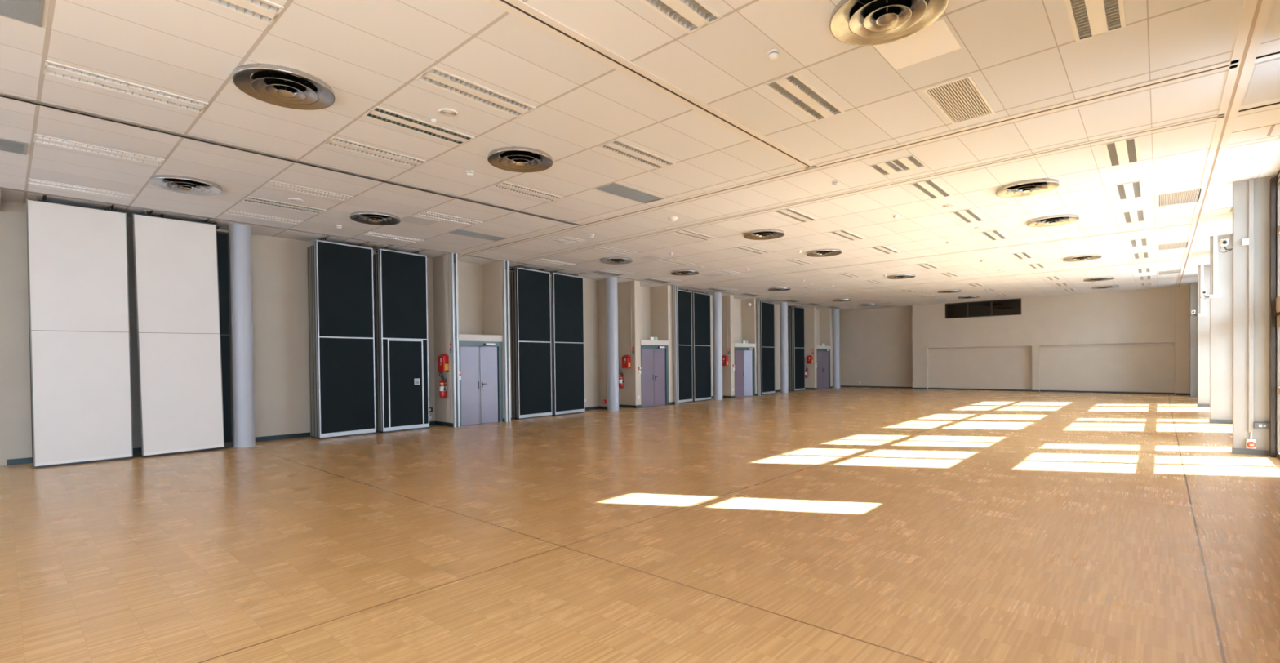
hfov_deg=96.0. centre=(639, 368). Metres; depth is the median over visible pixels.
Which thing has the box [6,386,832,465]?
baseboard
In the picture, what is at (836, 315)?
round column
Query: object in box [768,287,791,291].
ceiling vent
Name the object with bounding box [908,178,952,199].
ceiling light
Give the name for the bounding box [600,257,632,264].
ceiling vent
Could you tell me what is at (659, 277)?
ceiling light
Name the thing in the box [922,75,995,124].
ceiling vent
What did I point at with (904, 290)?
ceiling light
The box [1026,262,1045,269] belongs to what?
ceiling light
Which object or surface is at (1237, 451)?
baseboard
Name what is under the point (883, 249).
ceiling light
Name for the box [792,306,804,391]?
partition panel
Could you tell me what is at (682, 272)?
ceiling vent
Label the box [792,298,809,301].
ceiling light
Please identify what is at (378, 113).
ceiling light
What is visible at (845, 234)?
ceiling light
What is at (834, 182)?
smoke detector
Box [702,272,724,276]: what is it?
ceiling panel
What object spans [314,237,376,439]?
partition panel
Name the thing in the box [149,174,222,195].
ceiling vent
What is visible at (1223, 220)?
ceiling panel
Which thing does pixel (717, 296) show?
round column
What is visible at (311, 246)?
partition panel
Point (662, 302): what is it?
wall
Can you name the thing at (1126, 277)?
ceiling
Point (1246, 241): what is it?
junction box
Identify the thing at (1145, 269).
ceiling light
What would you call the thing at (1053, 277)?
ceiling light
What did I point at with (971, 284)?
ceiling light
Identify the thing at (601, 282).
wall
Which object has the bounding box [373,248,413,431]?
partition panel
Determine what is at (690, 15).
ceiling light
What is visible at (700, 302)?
partition panel
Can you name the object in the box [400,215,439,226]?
ceiling panel
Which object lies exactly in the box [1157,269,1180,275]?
ceiling vent
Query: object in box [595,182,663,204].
ceiling vent
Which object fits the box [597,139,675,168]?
ceiling light
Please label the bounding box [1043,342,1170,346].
trim
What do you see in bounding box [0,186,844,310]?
trim
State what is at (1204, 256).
ceiling panel
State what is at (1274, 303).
window
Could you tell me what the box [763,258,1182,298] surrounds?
trim
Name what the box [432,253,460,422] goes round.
wall
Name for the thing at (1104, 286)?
ceiling vent
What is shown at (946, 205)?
ceiling speaker
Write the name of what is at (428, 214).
ceiling light
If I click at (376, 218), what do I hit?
ceiling vent
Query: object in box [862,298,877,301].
ceiling light
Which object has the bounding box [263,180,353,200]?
ceiling light
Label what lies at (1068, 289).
ceiling light
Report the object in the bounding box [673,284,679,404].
trim
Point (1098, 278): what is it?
ceiling vent
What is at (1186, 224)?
trim
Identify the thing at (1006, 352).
wall
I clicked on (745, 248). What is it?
ceiling light
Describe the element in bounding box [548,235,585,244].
ceiling light
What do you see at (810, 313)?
wall
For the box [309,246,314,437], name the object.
partition panel
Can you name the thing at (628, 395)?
wall
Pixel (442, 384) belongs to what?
fire extinguisher
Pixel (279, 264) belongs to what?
wall
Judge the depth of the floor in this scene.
5.17 m
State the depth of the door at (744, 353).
25.56 m
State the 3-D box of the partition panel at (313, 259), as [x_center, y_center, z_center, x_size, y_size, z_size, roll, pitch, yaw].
[-6.683,-0.677,13.022,0.098,4.392,1.244,0,1,37]
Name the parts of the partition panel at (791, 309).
frame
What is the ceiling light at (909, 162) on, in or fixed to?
attached to the ceiling at (1201, 96)
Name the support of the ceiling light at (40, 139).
attached to the ceiling at (1023, 55)
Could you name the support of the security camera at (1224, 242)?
attached to the wall at (1219, 340)
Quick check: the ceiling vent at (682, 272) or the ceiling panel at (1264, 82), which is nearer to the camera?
the ceiling panel at (1264, 82)
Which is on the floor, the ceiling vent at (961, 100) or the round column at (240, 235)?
the round column at (240, 235)
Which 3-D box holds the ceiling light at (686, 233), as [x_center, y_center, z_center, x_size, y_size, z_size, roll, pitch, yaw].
[1.220,-2.994,12.811,0.340,0.079,1.210,0,1,42]
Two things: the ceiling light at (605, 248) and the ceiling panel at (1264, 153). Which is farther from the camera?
the ceiling light at (605, 248)
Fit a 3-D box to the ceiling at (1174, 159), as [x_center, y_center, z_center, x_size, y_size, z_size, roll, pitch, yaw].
[4.119,-3.012,14.129,15.800,0.001,7.440,0,1,42]
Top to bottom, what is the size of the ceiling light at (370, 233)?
0.079 m
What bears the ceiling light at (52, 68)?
attached to the ceiling at (1023, 55)
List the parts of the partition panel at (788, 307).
frame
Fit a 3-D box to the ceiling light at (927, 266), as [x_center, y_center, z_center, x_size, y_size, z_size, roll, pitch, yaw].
[8.730,-3.137,17.510,0.340,0.079,1.210,0,1,42]
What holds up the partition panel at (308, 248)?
hanging from the trim at (40, 197)
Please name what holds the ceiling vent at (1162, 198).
in the ceiling at (1174, 159)
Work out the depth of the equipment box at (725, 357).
24.58 m
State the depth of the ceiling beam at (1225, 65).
7.30 m
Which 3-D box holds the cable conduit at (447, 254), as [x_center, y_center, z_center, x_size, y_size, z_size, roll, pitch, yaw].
[-4.872,-0.766,14.698,0.028,4.296,0.028,0,1,42]
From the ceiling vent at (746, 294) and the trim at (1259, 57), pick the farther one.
the ceiling vent at (746, 294)
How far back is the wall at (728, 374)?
24.69 m
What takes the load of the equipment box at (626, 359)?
attached to the wall at (628, 395)
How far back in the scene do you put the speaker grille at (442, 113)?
6.42 m
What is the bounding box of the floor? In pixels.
[0,386,1279,662]
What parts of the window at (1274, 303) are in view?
frame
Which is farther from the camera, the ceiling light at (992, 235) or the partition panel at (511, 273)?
the partition panel at (511, 273)
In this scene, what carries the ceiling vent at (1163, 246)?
in the ceiling at (1116, 249)
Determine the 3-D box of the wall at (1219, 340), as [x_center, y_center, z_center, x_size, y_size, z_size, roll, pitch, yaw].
[13.744,-1.144,13.572,0.460,4.846,23.600,0,1,42]
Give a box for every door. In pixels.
[458,333,502,426]
[640,339,668,407]
[733,342,755,397]
[816,345,831,389]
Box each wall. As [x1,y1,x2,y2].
[0,200,832,466]
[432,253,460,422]
[481,260,511,417]
[598,279,607,406]
[617,280,641,404]
[650,284,675,402]
[721,294,734,395]
[741,297,757,393]
[804,306,817,387]
[819,309,832,386]
[839,284,1190,394]
[1190,175,1275,450]
[1275,168,1279,457]
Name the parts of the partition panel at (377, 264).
frame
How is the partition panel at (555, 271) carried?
hanging from the trim at (40, 197)
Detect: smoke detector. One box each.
[466,170,474,176]
[767,48,779,60]
[831,180,839,185]
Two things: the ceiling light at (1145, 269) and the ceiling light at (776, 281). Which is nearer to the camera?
the ceiling light at (1145, 269)
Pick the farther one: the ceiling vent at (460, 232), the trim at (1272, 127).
the ceiling vent at (460, 232)
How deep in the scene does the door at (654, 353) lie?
20.65 m
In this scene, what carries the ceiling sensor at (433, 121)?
attached to the ceiling at (1023, 55)
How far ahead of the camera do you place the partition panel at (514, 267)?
16.58 m
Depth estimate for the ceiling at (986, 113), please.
12.39 m
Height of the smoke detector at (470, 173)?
0.063 m
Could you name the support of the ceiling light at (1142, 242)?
attached to the ceiling at (1116, 249)
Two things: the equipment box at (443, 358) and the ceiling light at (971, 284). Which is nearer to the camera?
the equipment box at (443, 358)
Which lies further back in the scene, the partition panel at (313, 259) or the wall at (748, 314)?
the wall at (748, 314)
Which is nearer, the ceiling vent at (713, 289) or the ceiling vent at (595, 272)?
the ceiling vent at (595, 272)
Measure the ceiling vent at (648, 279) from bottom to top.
0.072 m
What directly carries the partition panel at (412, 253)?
hanging from the trim at (40, 197)
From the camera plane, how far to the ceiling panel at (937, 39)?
5.16 m
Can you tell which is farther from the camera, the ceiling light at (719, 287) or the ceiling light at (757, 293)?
the ceiling light at (757, 293)
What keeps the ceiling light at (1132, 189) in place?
attached to the ceiling at (1174, 159)
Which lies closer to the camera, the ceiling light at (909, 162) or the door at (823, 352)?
the ceiling light at (909, 162)
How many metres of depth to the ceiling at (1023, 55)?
5.93 m
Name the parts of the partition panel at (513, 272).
frame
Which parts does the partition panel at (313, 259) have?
frame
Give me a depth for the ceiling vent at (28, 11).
4.50 m
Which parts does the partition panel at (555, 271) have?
frame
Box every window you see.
[945,298,1021,318]
[1269,169,1279,459]
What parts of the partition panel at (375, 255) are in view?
frame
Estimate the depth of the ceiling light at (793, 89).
6.13 m
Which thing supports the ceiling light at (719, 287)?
attached to the ceiling at (1116, 249)
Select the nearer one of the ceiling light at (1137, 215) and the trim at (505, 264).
the ceiling light at (1137, 215)
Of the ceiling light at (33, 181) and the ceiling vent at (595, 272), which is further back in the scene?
the ceiling vent at (595, 272)
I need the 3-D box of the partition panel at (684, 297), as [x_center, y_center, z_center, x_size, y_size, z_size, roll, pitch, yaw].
[1.657,-0.882,22.156,0.098,4.392,1.123,0,1,38]
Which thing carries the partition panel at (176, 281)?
hanging from the trim at (40, 197)
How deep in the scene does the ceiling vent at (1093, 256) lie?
16.13 m
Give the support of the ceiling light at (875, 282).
attached to the ceiling at (1116, 249)
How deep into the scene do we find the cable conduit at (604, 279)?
19.49 m
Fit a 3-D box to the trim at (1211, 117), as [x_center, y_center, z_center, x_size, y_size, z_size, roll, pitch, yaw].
[1.669,-2.959,11.330,13.810,0.042,0.136,0,1,42]
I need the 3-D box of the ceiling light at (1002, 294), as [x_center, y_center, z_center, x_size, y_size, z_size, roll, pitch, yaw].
[16.175,-3.322,25.768,0.340,0.079,1.210,0,1,42]
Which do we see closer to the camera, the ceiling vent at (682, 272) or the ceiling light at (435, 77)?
the ceiling light at (435, 77)
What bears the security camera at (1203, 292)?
attached to the wall at (1219, 340)
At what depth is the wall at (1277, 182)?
8.94 m
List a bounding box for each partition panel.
[26,196,133,467]
[26,215,33,464]
[132,211,224,457]
[162,214,233,448]
[306,246,313,437]
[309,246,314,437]
[310,239,359,438]
[312,238,360,438]
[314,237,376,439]
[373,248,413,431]
[373,253,413,431]
[376,247,416,432]
[377,246,429,432]
[509,266,515,418]
[510,266,539,418]
[512,266,542,418]
[515,265,551,419]
[550,271,575,415]
[551,271,585,415]
[677,288,692,403]
[691,291,711,401]
[760,301,774,395]
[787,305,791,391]
[787,306,790,391]
[790,305,799,391]
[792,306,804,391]
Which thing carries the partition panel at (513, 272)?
hanging from the trim at (40, 197)
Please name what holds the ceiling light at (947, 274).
attached to the ceiling at (1116, 249)
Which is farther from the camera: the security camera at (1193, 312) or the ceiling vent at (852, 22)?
the security camera at (1193, 312)
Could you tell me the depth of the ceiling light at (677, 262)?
16.28 m
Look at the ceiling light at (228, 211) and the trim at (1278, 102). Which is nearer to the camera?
the trim at (1278, 102)
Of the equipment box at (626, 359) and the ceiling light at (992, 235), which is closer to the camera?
the ceiling light at (992, 235)
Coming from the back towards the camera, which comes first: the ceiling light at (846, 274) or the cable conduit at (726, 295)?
the cable conduit at (726, 295)
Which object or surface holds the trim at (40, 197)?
attached to the wall at (439, 264)
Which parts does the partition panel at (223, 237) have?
frame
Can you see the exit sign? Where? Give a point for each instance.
(651, 338)
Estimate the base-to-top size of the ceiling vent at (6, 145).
0.072 m
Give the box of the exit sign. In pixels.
[649,337,657,340]
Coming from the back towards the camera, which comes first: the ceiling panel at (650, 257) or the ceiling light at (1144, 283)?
the ceiling light at (1144, 283)
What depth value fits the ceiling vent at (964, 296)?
26.18 m
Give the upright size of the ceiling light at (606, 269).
0.079 m
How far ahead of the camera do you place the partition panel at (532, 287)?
16.77 m
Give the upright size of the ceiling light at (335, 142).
0.079 m
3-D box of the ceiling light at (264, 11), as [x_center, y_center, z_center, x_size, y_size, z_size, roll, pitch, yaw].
[-3.309,-2.839,4.159,0.340,0.079,1.210,0,1,42]
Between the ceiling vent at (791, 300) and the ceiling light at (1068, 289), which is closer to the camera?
the ceiling light at (1068, 289)
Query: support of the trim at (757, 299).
attached to the wall at (748, 314)
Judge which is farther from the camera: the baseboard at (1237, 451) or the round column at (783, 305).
the round column at (783, 305)
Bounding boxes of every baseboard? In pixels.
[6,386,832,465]
[840,385,1190,395]
[1196,403,1269,455]
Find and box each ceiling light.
[27,177,137,199]
[33,133,164,165]
[43,60,208,113]
[202,0,284,25]
[224,209,303,224]
[241,196,326,213]
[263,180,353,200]
[322,136,426,167]
[363,106,475,145]
[363,231,423,242]
[415,66,536,117]
[415,210,482,225]
[490,181,563,201]
[534,258,575,265]
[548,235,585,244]
[595,245,637,254]
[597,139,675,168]
[600,268,634,274]
[639,0,722,34]
[652,276,680,281]
[659,258,694,265]
[671,229,715,240]
[711,268,740,274]
[713,286,737,290]
[735,245,770,254]
[749,292,768,295]
[763,72,844,120]
[768,280,793,284]
[772,208,817,222]
[782,257,811,265]
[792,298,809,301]
[829,230,863,240]
[835,272,860,277]
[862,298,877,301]
[865,280,885,284]
[868,155,925,175]
[869,245,898,253]
[900,288,915,292]
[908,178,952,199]
[915,262,937,269]
[920,293,934,297]
[936,297,949,300]
[939,271,958,277]
[950,208,984,223]
[968,283,983,286]
[979,229,1008,240]
[982,288,997,292]
[994,293,1007,296]
[1011,252,1032,259]
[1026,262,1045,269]
[1044,275,1061,280]
[1054,282,1068,286]
[1062,288,1075,291]
[1064,0,1125,42]
[1102,137,1139,166]
[1114,180,1143,199]
[1121,208,1146,223]
[1128,238,1148,247]
[1132,251,1149,259]
[1136,267,1151,273]
[1138,275,1151,279]
[1140,282,1152,285]
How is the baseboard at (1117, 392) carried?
attached to the wall at (1006, 352)
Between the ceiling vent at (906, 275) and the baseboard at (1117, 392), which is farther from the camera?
the baseboard at (1117, 392)
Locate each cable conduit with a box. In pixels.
[447,253,450,422]
[604,279,606,399]
[630,280,631,355]
[726,295,727,355]
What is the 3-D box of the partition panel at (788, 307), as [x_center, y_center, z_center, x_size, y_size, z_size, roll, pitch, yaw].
[7.938,-1.048,29.998,0.098,4.392,1.100,0,1,43]
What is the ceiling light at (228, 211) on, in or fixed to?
attached to the ceiling at (1023, 55)
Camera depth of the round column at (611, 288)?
18.91 m
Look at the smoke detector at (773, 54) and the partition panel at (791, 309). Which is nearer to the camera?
the smoke detector at (773, 54)
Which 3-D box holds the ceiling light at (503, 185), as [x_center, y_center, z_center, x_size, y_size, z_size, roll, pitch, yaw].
[-1.826,-2.918,9.432,0.340,0.079,1.210,0,1,42]
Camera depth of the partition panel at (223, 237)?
11.25 m
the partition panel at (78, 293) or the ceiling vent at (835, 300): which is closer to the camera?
the partition panel at (78, 293)
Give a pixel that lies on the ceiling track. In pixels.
(519, 9)
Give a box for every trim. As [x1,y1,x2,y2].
[0,92,581,225]
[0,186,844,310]
[35,194,809,306]
[450,252,459,426]
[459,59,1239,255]
[502,260,511,422]
[513,114,1222,262]
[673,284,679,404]
[680,223,1192,286]
[756,297,760,395]
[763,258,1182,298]
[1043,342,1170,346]
[1176,0,1274,286]
[1231,123,1279,136]
[1238,102,1279,111]
[1255,51,1279,59]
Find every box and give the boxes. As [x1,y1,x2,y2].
[437,353,448,371]
[622,355,631,368]
[722,355,728,365]
[806,355,813,364]
[1242,238,1248,245]
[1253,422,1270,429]
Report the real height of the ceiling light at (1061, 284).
0.079 m
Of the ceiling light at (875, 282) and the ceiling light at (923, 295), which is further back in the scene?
the ceiling light at (923, 295)
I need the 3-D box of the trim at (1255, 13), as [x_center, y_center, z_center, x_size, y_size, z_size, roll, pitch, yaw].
[8.808,-3.014,8.891,0.168,0.042,39.100,0,1,42]
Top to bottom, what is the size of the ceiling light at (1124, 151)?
0.079 m
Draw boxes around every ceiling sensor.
[430,119,436,123]
[667,216,677,222]
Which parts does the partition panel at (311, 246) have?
frame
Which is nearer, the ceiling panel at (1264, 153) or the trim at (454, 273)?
the ceiling panel at (1264, 153)
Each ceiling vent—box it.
[0,0,44,27]
[0,137,27,155]
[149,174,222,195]
[231,63,334,110]
[349,211,400,225]
[448,229,506,240]
[487,146,552,172]
[590,271,623,275]
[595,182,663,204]
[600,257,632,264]
[642,278,671,283]
[671,269,698,275]
[706,288,727,291]
[740,293,759,296]
[743,228,784,239]
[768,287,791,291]
[784,299,799,302]
[806,248,841,257]
[829,0,948,45]
[832,298,852,301]
[858,302,876,306]
[887,273,915,279]
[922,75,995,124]
[937,288,961,293]
[957,295,979,298]
[995,178,1059,197]
[1026,213,1079,226]
[1062,253,1102,261]
[1083,276,1114,281]
[1091,284,1119,288]
[1155,187,1201,208]
[1156,240,1188,250]
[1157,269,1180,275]
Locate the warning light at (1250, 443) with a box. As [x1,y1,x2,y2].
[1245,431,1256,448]
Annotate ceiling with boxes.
[0,0,1279,257]
[457,53,1279,264]
[509,103,1279,287]
[677,222,1232,299]
[760,259,1209,311]
[986,112,1196,274]
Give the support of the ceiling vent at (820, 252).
in the ceiling at (1174, 159)
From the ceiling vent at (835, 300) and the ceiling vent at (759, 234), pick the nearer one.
the ceiling vent at (759, 234)
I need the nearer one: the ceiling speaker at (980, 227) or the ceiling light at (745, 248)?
the ceiling speaker at (980, 227)
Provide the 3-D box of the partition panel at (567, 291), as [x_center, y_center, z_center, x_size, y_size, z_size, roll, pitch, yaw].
[-2.215,-0.786,17.885,0.098,4.392,1.315,0,1,37]
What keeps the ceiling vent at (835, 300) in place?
in the ceiling at (1126, 277)
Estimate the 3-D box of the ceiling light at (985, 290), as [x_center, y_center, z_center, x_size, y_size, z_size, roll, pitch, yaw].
[14.528,-3.281,23.941,0.340,0.079,1.210,0,1,42]
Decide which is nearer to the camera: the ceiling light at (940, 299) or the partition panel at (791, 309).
the ceiling light at (940, 299)
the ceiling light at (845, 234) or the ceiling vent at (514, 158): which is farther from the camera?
the ceiling light at (845, 234)
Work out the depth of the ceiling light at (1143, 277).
20.68 m
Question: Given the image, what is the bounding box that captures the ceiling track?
[484,0,816,168]
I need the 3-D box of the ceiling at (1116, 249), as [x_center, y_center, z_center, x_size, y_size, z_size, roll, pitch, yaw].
[8.645,-3.124,19.149,15.800,0.001,6.080,0,1,42]
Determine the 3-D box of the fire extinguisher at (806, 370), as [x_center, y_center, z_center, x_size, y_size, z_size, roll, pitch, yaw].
[8.885,0.177,30.869,0.232,0.666,0.195,-1,1,3]
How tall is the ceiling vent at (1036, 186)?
0.254 m
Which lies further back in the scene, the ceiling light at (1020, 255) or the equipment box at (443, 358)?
the ceiling light at (1020, 255)
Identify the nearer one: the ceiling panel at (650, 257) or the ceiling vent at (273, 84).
the ceiling vent at (273, 84)
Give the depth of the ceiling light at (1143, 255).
16.08 m
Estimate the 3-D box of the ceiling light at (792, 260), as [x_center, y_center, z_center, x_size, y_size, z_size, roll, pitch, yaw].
[4.495,-3.075,16.442,0.340,0.079,1.210,0,1,42]
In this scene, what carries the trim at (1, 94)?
attached to the ceiling at (1023, 55)
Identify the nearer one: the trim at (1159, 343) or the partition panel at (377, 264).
the partition panel at (377, 264)
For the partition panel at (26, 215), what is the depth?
9.38 m
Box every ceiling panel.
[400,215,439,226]
[640,255,662,259]
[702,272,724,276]
[873,18,961,70]
[1191,253,1209,261]
[1200,213,1232,230]
[1219,138,1279,173]
[1242,57,1279,106]
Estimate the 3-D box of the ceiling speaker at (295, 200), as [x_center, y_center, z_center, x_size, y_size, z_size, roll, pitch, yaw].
[-5.813,-2.836,9.729,0.216,0.016,0.216,0,1,42]
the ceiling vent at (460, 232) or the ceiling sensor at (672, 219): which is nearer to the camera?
the ceiling sensor at (672, 219)
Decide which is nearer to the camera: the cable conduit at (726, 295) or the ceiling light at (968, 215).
the ceiling light at (968, 215)
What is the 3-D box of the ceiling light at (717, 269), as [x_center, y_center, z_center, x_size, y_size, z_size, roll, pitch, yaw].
[2.675,-3.074,18.083,0.340,0.079,1.210,0,1,42]
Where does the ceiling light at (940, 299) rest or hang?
attached to the ceiling at (1126, 277)
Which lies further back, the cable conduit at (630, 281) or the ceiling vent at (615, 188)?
the cable conduit at (630, 281)
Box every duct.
[1197,264,1206,315]
[1209,235,1221,297]
[1248,177,1253,432]
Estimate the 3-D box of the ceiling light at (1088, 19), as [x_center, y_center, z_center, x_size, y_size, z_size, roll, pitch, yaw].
[3.588,-2.924,4.550,0.340,0.079,1.210,0,1,42]
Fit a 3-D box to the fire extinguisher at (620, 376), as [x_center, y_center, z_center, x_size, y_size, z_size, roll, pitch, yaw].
[-0.681,0.355,20.215,0.232,0.666,0.195,-1,1,3]
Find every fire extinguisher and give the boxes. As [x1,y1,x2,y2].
[439,372,447,397]
[618,368,623,387]
[804,365,808,377]
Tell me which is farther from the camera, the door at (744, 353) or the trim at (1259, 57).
the door at (744, 353)
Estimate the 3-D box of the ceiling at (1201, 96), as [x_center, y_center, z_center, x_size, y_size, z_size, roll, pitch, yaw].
[1.089,-2.937,10.769,15.800,0.001,1.610,0,1,42]
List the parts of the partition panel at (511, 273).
frame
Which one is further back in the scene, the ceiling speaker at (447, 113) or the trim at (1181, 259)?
the trim at (1181, 259)
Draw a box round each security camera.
[1191,310,1197,316]
[1200,289,1209,298]
[1218,238,1233,253]
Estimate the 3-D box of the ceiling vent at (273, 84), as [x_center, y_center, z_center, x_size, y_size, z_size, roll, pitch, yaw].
[-3.540,-2.868,5.754,0.873,0.254,0.873,0,1,40]
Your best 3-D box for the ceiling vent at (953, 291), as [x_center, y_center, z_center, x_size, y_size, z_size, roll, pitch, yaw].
[12.844,-3.274,23.925,0.873,0.254,0.873,0,1,33]
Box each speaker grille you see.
[289,199,302,202]
[440,110,456,116]
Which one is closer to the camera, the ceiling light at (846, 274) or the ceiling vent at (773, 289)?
the ceiling light at (846, 274)
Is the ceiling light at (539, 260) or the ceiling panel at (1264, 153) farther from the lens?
the ceiling light at (539, 260)
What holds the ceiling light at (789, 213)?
attached to the ceiling at (1174, 159)
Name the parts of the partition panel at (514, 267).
frame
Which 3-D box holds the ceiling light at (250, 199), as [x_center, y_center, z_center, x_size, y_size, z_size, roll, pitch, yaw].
[-6.184,-2.875,10.049,0.340,0.079,1.210,0,1,42]
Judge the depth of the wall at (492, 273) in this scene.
15.93 m
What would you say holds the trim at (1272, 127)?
attached to the wall at (1219, 340)
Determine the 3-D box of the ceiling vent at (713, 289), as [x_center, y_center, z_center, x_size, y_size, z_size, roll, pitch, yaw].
[3.019,-3.124,22.660,0.340,0.072,1.150,0,1,42]
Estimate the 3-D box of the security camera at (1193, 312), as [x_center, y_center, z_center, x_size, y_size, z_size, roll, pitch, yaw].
[17.352,-1.716,18.032,0.167,0.188,0.294,0,1,42]
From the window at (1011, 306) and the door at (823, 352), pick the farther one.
the door at (823, 352)
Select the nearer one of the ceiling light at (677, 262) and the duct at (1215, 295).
the duct at (1215, 295)
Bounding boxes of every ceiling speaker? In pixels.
[288,198,302,202]
[437,108,457,117]
[942,204,955,207]
[973,226,985,229]
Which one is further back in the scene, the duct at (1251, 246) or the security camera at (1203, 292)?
the security camera at (1203, 292)
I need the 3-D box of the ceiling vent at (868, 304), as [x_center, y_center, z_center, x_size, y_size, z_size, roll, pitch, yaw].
[11.607,-3.324,29.348,0.873,0.254,0.873,0,1,38]
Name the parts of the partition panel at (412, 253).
frame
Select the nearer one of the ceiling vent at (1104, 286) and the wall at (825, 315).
the ceiling vent at (1104, 286)
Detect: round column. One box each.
[227,223,255,447]
[605,276,618,410]
[712,292,722,399]
[779,302,788,392]
[832,309,839,387]
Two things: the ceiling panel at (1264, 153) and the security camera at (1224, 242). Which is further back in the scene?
the security camera at (1224, 242)
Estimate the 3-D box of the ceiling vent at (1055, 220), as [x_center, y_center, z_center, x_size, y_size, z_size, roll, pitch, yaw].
[8.392,-3.078,11.730,0.873,0.254,0.873,0,1,22]
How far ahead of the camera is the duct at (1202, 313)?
17.89 m
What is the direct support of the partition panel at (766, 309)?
hanging from the trim at (40, 197)
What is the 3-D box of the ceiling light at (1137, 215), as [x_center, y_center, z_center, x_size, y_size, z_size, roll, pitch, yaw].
[9.909,-3.080,11.560,0.340,0.079,1.210,0,1,42]
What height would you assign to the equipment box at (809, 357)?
0.460 m
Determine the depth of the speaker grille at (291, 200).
9.74 m

